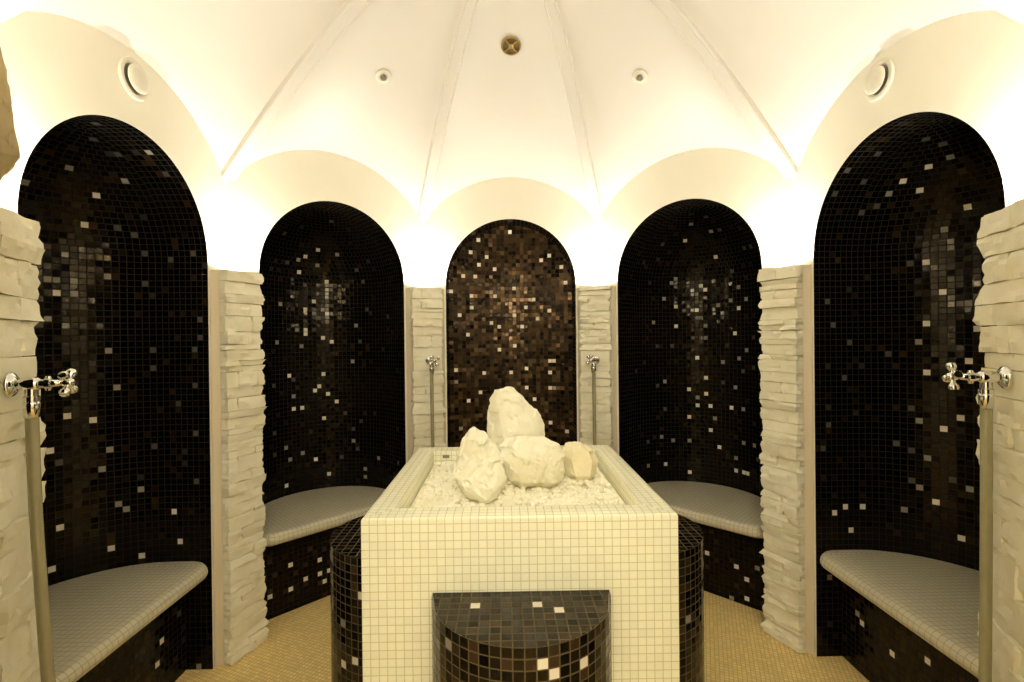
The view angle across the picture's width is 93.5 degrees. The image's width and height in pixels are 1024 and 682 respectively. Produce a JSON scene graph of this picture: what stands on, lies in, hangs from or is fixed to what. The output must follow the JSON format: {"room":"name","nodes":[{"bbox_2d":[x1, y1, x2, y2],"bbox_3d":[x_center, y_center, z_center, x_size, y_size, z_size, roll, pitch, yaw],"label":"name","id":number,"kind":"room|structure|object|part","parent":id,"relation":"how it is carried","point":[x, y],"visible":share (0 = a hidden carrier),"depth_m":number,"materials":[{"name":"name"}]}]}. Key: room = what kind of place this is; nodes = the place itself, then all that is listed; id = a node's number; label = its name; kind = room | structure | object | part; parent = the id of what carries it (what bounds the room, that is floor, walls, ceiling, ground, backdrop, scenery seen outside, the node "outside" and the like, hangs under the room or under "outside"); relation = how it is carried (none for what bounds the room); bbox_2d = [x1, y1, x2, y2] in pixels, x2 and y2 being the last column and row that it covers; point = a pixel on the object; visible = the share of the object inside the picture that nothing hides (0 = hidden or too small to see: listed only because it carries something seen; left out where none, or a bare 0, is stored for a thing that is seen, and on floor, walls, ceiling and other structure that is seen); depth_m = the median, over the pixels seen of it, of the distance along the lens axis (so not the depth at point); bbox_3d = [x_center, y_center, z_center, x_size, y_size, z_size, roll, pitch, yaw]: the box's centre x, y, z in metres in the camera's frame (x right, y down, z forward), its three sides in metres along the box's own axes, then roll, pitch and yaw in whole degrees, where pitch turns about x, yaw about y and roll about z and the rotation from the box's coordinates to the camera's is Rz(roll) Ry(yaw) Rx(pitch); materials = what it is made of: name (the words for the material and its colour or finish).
{"room":"spa","nodes":[
{"label":"spa","id":0,"kind":"room"},
{"bbox_2d":[0,11,226,669],"bbox_3d":[-1.686,0.225,1.773,0.610,2.576,1.160,-1,0,-1],"label":"wall","id":1,"kind":"structure","parent":0,"point":[128,474],"depth_m":2.10,"materials":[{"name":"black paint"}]},
{"bbox_2d":[117,56,149,101],"bbox_3d":[-1.376,-0.962,1.770,0.031,0.148,0.148,-1,0,-1],"label":"air vent","id":2,"kind":"object","parent":1,"relation":"in","point":[133,78],"visible":1,"depth_m":1.75,"materials":[{"name":"white plastic"}]},
{"bbox_2d":[225,149,422,554],"bbox_3d":[-1.204,0.215,2.986,0.610,2.576,1.160,0,0,44],"label":"wall","id":3,"kind":"structure","parent":0,"point":[333,338],"depth_m":3.16,"materials":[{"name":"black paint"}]},
{"bbox_2d":[422,177,597,446],"bbox_3d":[-0.004,0.200,3.348,1.160,2.576,0.300,-1,0,-1],"label":"wall","id":4,"kind":"structure","parent":0,"point":[511,283],"depth_m":3.41,"materials":[{"name":"brown tile"}]},
{"bbox_2d":[0,0,1023,222],"bbox_3d":[0.004,-1.238,1.792,2.822,0.916,2.822,-1,0,-1],"label":"ceiling","id":5,"kind":"structure","parent":0,"point":[259,79],"depth_m":2.31,"materials":[{"name":"beige paint"}]},
{"bbox_2d":[375,69,390,83],"bbox_3d":[-0.661,-1.357,2.474,0.076,0.043,0.073,-1,0,-1],"label":"ceiling sensor","id":6,"kind":"object","parent":5,"relation":"attached to","point":[383,76],"visible":1,"depth_m":2.46,"materials":[{"name":"white plastic"}]},
{"bbox_2d":[501,36,520,55],"bbox_3d":[-0.005,-1.510,2.465,0.104,0.050,0.094,-1,0,-1],"label":"ceiling vent","id":7,"kind":"object","parent":5,"relation":"in","point":[510,45],"visible":1,"depth_m":2.46,"materials":[{"name":"gold metal"}]},
{"bbox_3d":[-0.005,-1.512,2.466,0.082,0.037,0.076,-1,0,-1],"label":"plate","id":8,"kind":"part","parent":7,"relation":"part of","materials":[{"name":"brown metal"}]},
{"bbox_2d":[632,70,647,83],"bbox_3d":[0.661,-1.366,2.492,0.075,0.044,0.074,-1,0,-1],"label":"ceiling sensor","id":9,"kind":"object","parent":5,"relation":"attached to","point":[639,76],"visible":1,"depth_m":2.48,"materials":[{"name":"white plastic"}]},
{"bbox_2d":[175,591,868,681],"bbox_3d":[0.038,1.495,1.478,4.700,0.001,5.350,-1,0,-1],"label":"floor","id":10,"kind":"structure","parent":0,"point":[297,646],"depth_m":2.27,"materials":[{"name":"yellow tile"}]},
{"bbox_2d":[0,206,46,681],"bbox_3d":[-1.302,0.590,1.227,0.128,1.839,0.253,-1,0,-24],"label":"stone pillar","id":11,"kind":"structure","parent":10,"relation":"on","point":[21,247],"depth_m":1.22,"materials":[{"name":"stone"}]},
{"bbox_2d":[0,47,19,183],"bbox_3d":[-1.234,-0.541,1.149,0.115,0.418,0.060,-1,0,-1],"label":"stone block","id":12,"kind":"object","parent":11,"relation":"on","point":[9,145],"visible":1,"depth_m":1.15,"materials":[{"name":"beige stone"}]},
{"bbox_2d":[2,369,77,681],"bbox_3d":[-1.177,0.783,1.218,0.128,1.422,0.070,-1,0,-23],"label":"tap","id":13,"kind":"object","parent":11,"relation":"attached to","point":[11,382],"visible":1,"depth_m":1.20,"materials":[{"name":"silver metal"}]},
{"bbox_3d":[-1.137,0.107,1.236,0.026,0.070,0.070,-1,0,-23],"label":"cross handle","id":14,"kind":"part","parent":13,"relation":"part of","materials":[{"name":"silver metal"}]},
{"bbox_2d":[48,561,207,681],"bbox_3d":[-1.667,1.262,1.777,0.619,0.499,0.853,-1,0,-1],"label":"bench","id":15,"kind":"object","parent":10,"relation":"on","point":[127,623],"visible":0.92,"depth_m":1.90,"materials":[{"name":"tile"}]},
{"bbox_2d":[210,269,268,666],"bbox_3d":[-1.320,0.586,2.332,0.126,1.838,0.253,-1,0,23],"label":"stone pillar","id":16,"kind":"structure","parent":10,"relation":"on","point":[236,297],"depth_m":2.27,"materials":[{"name":"stone"}]},
{"bbox_2d":[263,486,384,619],"bbox_3d":[-1.188,1.252,2.984,0.619,0.499,0.853,0,0,44],"label":"bench","id":17,"kind":"object","parent":10,"relation":"on","point":[298,528],"visible":0.48,"depth_m":2.75,"materials":[{"name":"tile"}]},
{"bbox_3d":[-1.188,1.036,2.982,0.615,0.068,0.853,0,0,44],"label":"seat","id":18,"kind":"part","parent":17,"relation":"part of","materials":[{"name":"tile"}]},
{"bbox_2d":[330,515,364,681],"bbox_3d":[-0.541,1.103,1.793,0.234,0.792,0.468,-1,0,-1],"label":"plinth","id":19,"kind":"object","parent":10,"relation":"on","point":[345,541],"visible":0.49,"depth_m":1.61,"materials":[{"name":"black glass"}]},
{"bbox_2d":[406,287,445,459],"bbox_3d":[-0.550,0.574,3.127,0.253,1.840,0.123,-1,0,-23],"label":"stone pillar","id":20,"kind":"structure","parent":10,"relation":"on","point":[425,326],"depth_m":3.08,"materials":[{"name":"cream split-face stacked stone"}]},
{"bbox_2d":[425,355,439,446],"bbox_3d":[-0.493,0.783,3.030,0.072,1.392,0.128,-1,0,-23],"label":"tap","id":21,"kind":"object","parent":20,"relation":"attached to","point":[430,360],"visible":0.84,"depth_m":3.04,"materials":[{"name":"silver metal"}]},
{"bbox_3d":[-0.480,0.123,2.981,0.072,0.072,0.026,-1,0,-23],"label":"cross handle","id":22,"kind":"part","parent":21,"relation":"part of","materials":[{"name":"silver metal"}]},
{"bbox_2d":[361,445,679,681],"bbox_3d":[0.022,0.992,1.801,0.891,1.004,0.891,-1,0,-1],"label":"pedestal","id":23,"kind":"object","parent":10,"relation":"on","point":[629,551],"visible":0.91,"depth_m":1.36,"materials":[{"name":"white tile"}]},
{"bbox_2d":[410,461,625,507],"bbox_3d":[0.017,0.537,1.799,0.715,0.031,0.715,-1,0,-1],"label":"gravel","id":24,"kind":"object","parent":23,"relation":"on","point":[440,488],"visible":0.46,"depth_m":1.67,"materials":[{"name":"white gravel"}]},
{"bbox_2d":[452,427,506,502],"bbox_3d":[-0.111,0.418,1.642,0.189,0.244,0.112,-1,0,-1],"label":"rock","id":25,"kind":"object","parent":24,"relation":"on","point":[478,469],"visible":1,"depth_m":1.61,"materials":[{"name":"white stone"}]},
{"bbox_2d":[487,387,544,480],"bbox_3d":[0.019,0.359,1.900,0.237,0.356,0.124,-1,0,-1],"label":"rock","id":26,"kind":"object","parent":24,"relation":"on","point":[509,414],"visible":0.52,"depth_m":1.87,"materials":[{"name":"white stone"}]},
{"bbox_2d":[499,435,565,487],"bbox_3d":[0.075,0.443,1.774,0.244,0.189,0.101,-1,0,-1],"label":"rock","id":27,"kind":"object","parent":24,"relation":"on","point":[528,460],"visible":0.98,"depth_m":1.75,"materials":[{"name":"white stone"}]},
{"bbox_2d":[563,441,597,480],"bbox_3d":[0.266,0.466,1.877,0.114,0.138,0.117,-1,0,-42],"label":"rock","id":28,"kind":"object","parent":24,"relation":"on","point":[580,461],"visible":0.96,"depth_m":1.84,"materials":[{"name":"beige stone"}]},
{"bbox_2d":[432,590,611,681],"bbox_3d":[0.032,1.099,1.230,0.496,0.792,0.248,-1,0,-1],"label":"plinth","id":29,"kind":"object","parent":10,"relation":"on","point":[509,636],"visible":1,"depth_m":1.19,"materials":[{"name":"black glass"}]},
{"bbox_2d":[577,285,616,452],"bbox_3d":[0.556,0.563,3.144,0.253,1.839,0.124,-1,0,22],"label":"stone pillar","id":30,"kind":"structure","parent":10,"relation":"on","point":[596,304],"depth_m":3.10,"materials":[{"name":"cream split-face stacked stone"}]},
{"bbox_2d":[586,355,599,444],"bbox_3d":[0.518,0.777,3.041,0.072,1.382,0.128,-1,0,22],"label":"tap","id":31,"kind":"object","parent":30,"relation":"attached to","point":[594,359],"visible":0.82,"depth_m":3.05,"materials":[{"name":"silver metal"}]},
{"bbox_3d":[0.492,0.122,2.991,0.072,0.072,0.026,-1,0,22],"label":"cross handle","id":32,"kind":"part","parent":31,"relation":"part of","materials":[{"name":"silver metal"}]},
{"bbox_2d":[677,514,704,681],"bbox_3d":[0.587,1.091,1.810,0.234,0.792,0.468,-1,0,-1],"label":"plinth","id":33,"kind":"object","parent":10,"relation":"on","point":[690,535],"visible":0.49,"depth_m":1.62,"materials":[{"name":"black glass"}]},
{"bbox_2d":[647,481,764,611],"bbox_3d":[1.212,1.226,3.020,0.853,0.499,0.619,0,0,44],"label":"bench","id":34,"kind":"object","parent":10,"relation":"on","point":[729,520],"visible":0.41,"depth_m":2.77,"materials":[{"name":"tile"}]},
{"bbox_3d":[1.209,1.011,3.018,0.853,0.068,0.615,0,0,44],"label":"seat","id":35,"kind":"part","parent":34,"relation":"part of","materials":[{"name":"tile"}]},
{"bbox_2d":[757,264,814,654],"bbox_3d":[1.350,0.557,2.372,0.125,1.839,0.253,-1,0,-25],"label":"stone pillar","id":36,"kind":"structure","parent":10,"relation":"on","point":[785,365],"depth_m":2.31,"materials":[{"name":"stacked pale natural stone"}]},
{"bbox_2d":[820,550,978,681],"bbox_3d":[1.728,1.225,1.828,0.619,0.499,0.853,-1,0,-1],"label":"bench","id":37,"kind":"object","parent":10,"relation":"on","point":[906,617],"visible":0.92,"depth_m":1.93,"materials":[{"name":"tile"}]},
{"bbox_2d":[972,199,1023,681],"bbox_3d":[1.365,0.560,1.266,0.127,1.840,0.311,-1,0,22],"label":"stone pillar","id":38,"kind":"structure","parent":10,"relation":"on","point":[1000,235],"depth_m":1.29,"materials":[{"name":"stacked pale natural stone"}]},
{"bbox_2d":[942,363,1012,681],"bbox_3d":[1.266,0.763,1.307,0.130,1.408,0.081,-1,0,25],"label":"tap","id":39,"kind":"object","parent":38,"relation":"attached to","point":[1003,377],"visible":1,"depth_m":1.29,"materials":[{"name":"silver metal"}]},
{"bbox_3d":[1.213,0.098,1.328,0.026,0.077,0.076,-1,0,22],"label":"cross handle","id":40,"kind":"part","parent":39,"relation":"part of","materials":[{"name":"silver metal"}]},
{"bbox_2d":[597,148,793,618],"bbox_3d":[1.207,0.189,3.022,1.160,2.576,0.610,0,0,44],"label":"wall","id":41,"kind":"structure","parent":0,"point":[688,296],"depth_m":3.19,"materials":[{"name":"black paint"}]},
{"bbox_2d":[794,10,1023,656],"bbox_3d":[1.724,0.188,1.824,0.610,2.576,1.160,-1,0,-1],"label":"wall","id":42,"kind":"structure","parent":0,"point":[897,279],"depth_m":2.15,"materials":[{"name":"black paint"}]},
{"bbox_2d":[863,58,894,101],"bbox_3d":[1.389,-0.997,1.840,0.031,0.148,0.148,-1,0,-1],"label":"air vent","id":43,"kind":"object","parent":42,"relation":"in","point":[880,76],"visible":1,"depth_m":1.82,"materials":[{"name":"white plastic"}]}
]}

